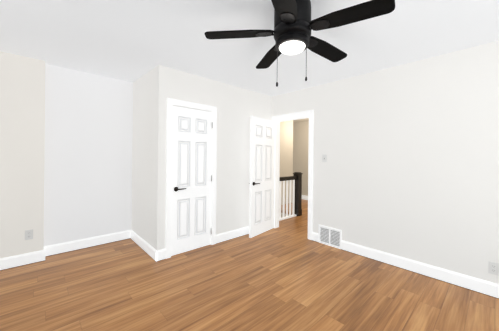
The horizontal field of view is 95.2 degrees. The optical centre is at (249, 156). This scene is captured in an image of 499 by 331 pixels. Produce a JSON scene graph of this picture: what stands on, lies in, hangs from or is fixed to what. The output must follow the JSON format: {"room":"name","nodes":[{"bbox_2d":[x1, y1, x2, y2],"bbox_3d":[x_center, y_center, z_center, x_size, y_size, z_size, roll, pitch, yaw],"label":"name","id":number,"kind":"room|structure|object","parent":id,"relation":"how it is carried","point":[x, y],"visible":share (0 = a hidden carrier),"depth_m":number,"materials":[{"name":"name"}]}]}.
{"room":"empty bedroom","nodes":[
{"label":"empty bedroom","id":0,"kind":"room"},
{"bbox_2d":[0,51,45,258],"bbox_3d":[-2.999,0.010,2.587,1.000,2.540,0.260,1,0,-43],"label":"wall","id":1,"kind":"structure","parent":0,"point":[22,120],"depth_m":2.69,"materials":[{"name":"beige paint"}]},
{"bbox_2d":[0,250,44,270],"bbox_3d":[-2.912,1.216,2.491,1.016,0.130,0.016,1,0,-43],"label":"baseboard","id":2,"kind":"structure","parent":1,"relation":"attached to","point":[20,260],"depth_m":2.69,"materials":[{"name":"white wood"}]},
{"bbox_2d":[25,229,32,239],"bbox_3d":[-2.647,0.934,2.738,0.072,0.116,0.008,1,0,-43],"label":"electrical outlet","id":3,"kind":"object","parent":1,"relation":"attached to","point":[28,234],"visible":1,"depth_m":2.73,"materials":[{"name":"white plastic"}]},
{"bbox_2d":[44,64,132,246],"bbox_3d":[-2.297,0.017,3.330,1.040,2.540,0.120,1,0,-43],"label":"wall","id":4,"kind":"structure","parent":0,"point":[88,162],"depth_m":3.23,"materials":[{"name":"white paint"}]},
{"bbox_2d":[45,230,130,256],"bbox_3d":[-2.257,1.223,3.285,1.024,0.130,0.016,1,0,-43],"label":"baseboard","id":5,"kind":"structure","parent":4,"relation":"attached to","point":[55,249],"depth_m":3.22,"materials":[{"name":"white wood"}]},
{"bbox_2d":[131,68,154,247],"bbox_3d":[-1.546,0.025,3.370,0.120,2.540,1.080,1,0,-43],"label":"wall","id":6,"kind":"structure","parent":0,"point":[143,146],"depth_m":3.23,"materials":[{"name":"paint"}]},
{"bbox_2d":[130,230,157,261],"bbox_3d":[-1.515,1.230,3.224,0.016,0.130,1.080,1,0,-43],"label":"baseboard","id":7,"kind":"structure","parent":6,"relation":"attached to","point":[146,247],"depth_m":3.14,"materials":[{"name":"white wood"}]},
{"bbox_2d":[154,65,271,250],"bbox_3d":[-0.363,0.036,3.645,2.230,2.540,0.120,1,0,-43],"label":"wall","id":8,"kind":"structure","parent":0,"point":[237,107],"depth_m":3.51,"materials":[{"name":"paint"}]},
{"bbox_2d":[156,248,165,260],"bbox_3d":[-1.116,1.234,2.869,0.122,0.130,0.016,1,0,-43],"label":"baseboard","id":9,"kind":"structure","parent":8,"relation":"attached to","point":[161,255],"depth_m":2.87,"materials":[{"name":"white wood"}]},
{"bbox_2d":[166,98,216,258],"bbox_3d":[-0.782,0.276,3.167,0.758,2.052,0.018,1,0,-43],"label":"trim","id":10,"kind":"structure","parent":8,"relation":"attached to","point":[171,103],"depth_m":2.95,"materials":[{"name":"white wood"}]},
{"bbox_2d":[171,106,212,255],"bbox_3d":[-0.781,0.313,3.172,0.618,1.962,0.090,1,0,-43],"label":"closet door","id":11,"kind":"structure","parent":8,"relation":"in","point":[191,228],"depth_m":3.16,"materials":[{"name":"white wood"}]},
{"bbox_2d":[216,226,248,243],"bbox_3d":[-0.056,1.244,3.847,1.246,0.130,0.016,1,0,-43],"label":"baseboard","id":12,"kind":"structure","parent":8,"relation":"attached to","point":[228,235],"depth_m":3.63,"materials":[{"name":"white wood"}]},
{"bbox_2d":[0,198,498,330],"bbox_3d":[0.506,1.345,3.234,7.050,0.060,6.350,1,0,-43],"label":"floor","id":13,"kind":"structure","parent":0,"point":[273,279],"depth_m":2.20,"materials":[{"name":"brown wood"}]},
{"bbox_2d":[279,172,302,220],"bbox_3d":[0.760,0.830,4.872,1.057,0.975,0.154,1,0,-43],"label":"stair railing","id":14,"kind":"object","parent":13,"relation":"on","point":[296,178],"visible":0.71,"depth_m":5.05,"materials":[{"name":"black"}]},
{"bbox_2d":[0,0,498,122],"bbox_3d":[0.531,-1.205,3.235,7.290,0.160,6.590,1,0,-43],"label":"ceiling","id":15,"kind":"structure","parent":0,"point":[130,40],"depth_m":2.16,"materials":[{"name":"paint"}]},
{"bbox_2d":[205,0,394,86],"bbox_3d":[0.351,-0.818,1.699,1.225,0.618,1.240,1,0,-43],"label":"ceiling fan","id":16,"kind":"object","parent":15,"relation":"hanging from","point":[294,25],"visible":1,"depth_m":1.59,"materials":[{"name":"black metal"}]},
{"bbox_2d":[279,120,292,204],"bbox_3d":[0.442,0.894,5.941,2.080,4.040,0.120,1,0,-43],"label":"wall","id":17,"kind":"structure","parent":0,"point":[286,148],"depth_m":6.40,"materials":[{"name":"paint"}]},
{"bbox_2d":[293,121,308,195],"bbox_3d":[2.458,0.115,6.419,0.120,2.440,4.540,1,0,-43],"label":"wall","id":18,"kind":"structure","parent":0,"point":[300,144],"depth_m":7.19,"materials":[{"name":"paint"}]},
{"bbox_2d":[272,41,498,283],"bbox_3d":[1.855,0.059,2.797,0.120,2.540,4.135,1,0,-43],"label":"wall","id":19,"kind":"structure","parent":0,"point":[409,169],"depth_m":2.64,"materials":[{"name":"paint"}]},
{"bbox_2d":[249,116,274,237],"bbox_3d":[0.245,0.323,3.926,0.687,1.962,0.188,1,0,-43],"label":"entry door","id":20,"kind":"structure","parent":19,"relation":"in","point":[261,183],"depth_m":3.89,"materials":[{"name":"white wood"}]},
{"bbox_2d":[272,110,313,239],"bbox_3d":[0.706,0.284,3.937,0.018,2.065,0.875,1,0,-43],"label":"door frame","id":21,"kind":"structure","parent":19,"relation":"attached to","point":[310,113],"depth_m":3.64,"materials":[{"name":"white wood"}]},
{"bbox_2d":[312,232,318,241],"bbox_3d":[1.033,1.255,3.574,0.016,0.130,0.115,1,0,-43],"label":"baseboard","id":22,"kind":"structure","parent":19,"relation":"attached to","point":[315,236],"depth_m":3.56,"materials":[{"name":"white wood"}]},
{"bbox_2d":[322,155,326,161],"bbox_3d":[1.137,0.021,3.471,0.022,0.116,0.072,1,0,-43],"label":"light switch","id":23,"kind":"object","parent":19,"relation":"attached to","point":[324,158],"visible":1,"depth_m":3.47,"materials":[{"name":"white plastic"}]},
{"bbox_2d":[319,225,341,248],"bbox_3d":[1.196,1.187,3.401,0.012,0.270,0.360,1,0,-43],"label":"air vent","id":24,"kind":"object","parent":19,"relation":"in","point":[329,236],"visible":1,"depth_m":3.40,"materials":[{"name":"grey metal"}]},
{"bbox_2d":[341,240,498,298],"bbox_3d":[2.215,1.267,2.293,0.016,0.130,2.650,1,0,-43],"label":"baseboard","id":25,"kind":"structure","parent":19,"relation":"attached to","point":[491,289],"depth_m":2.54,"materials":[{"name":"white wood"}]},
{"bbox_2d":[488,261,498,275],"bbox_3d":[2.331,1.063,2.175,0.008,0.116,0.072,1,0,-43],"label":"electrical outlet","id":26,"kind":"object","parent":19,"relation":"attached to","point":[493,267],"visible":1,"depth_m":2.17,"materials":[{"name":"white plastic"}]}
]}

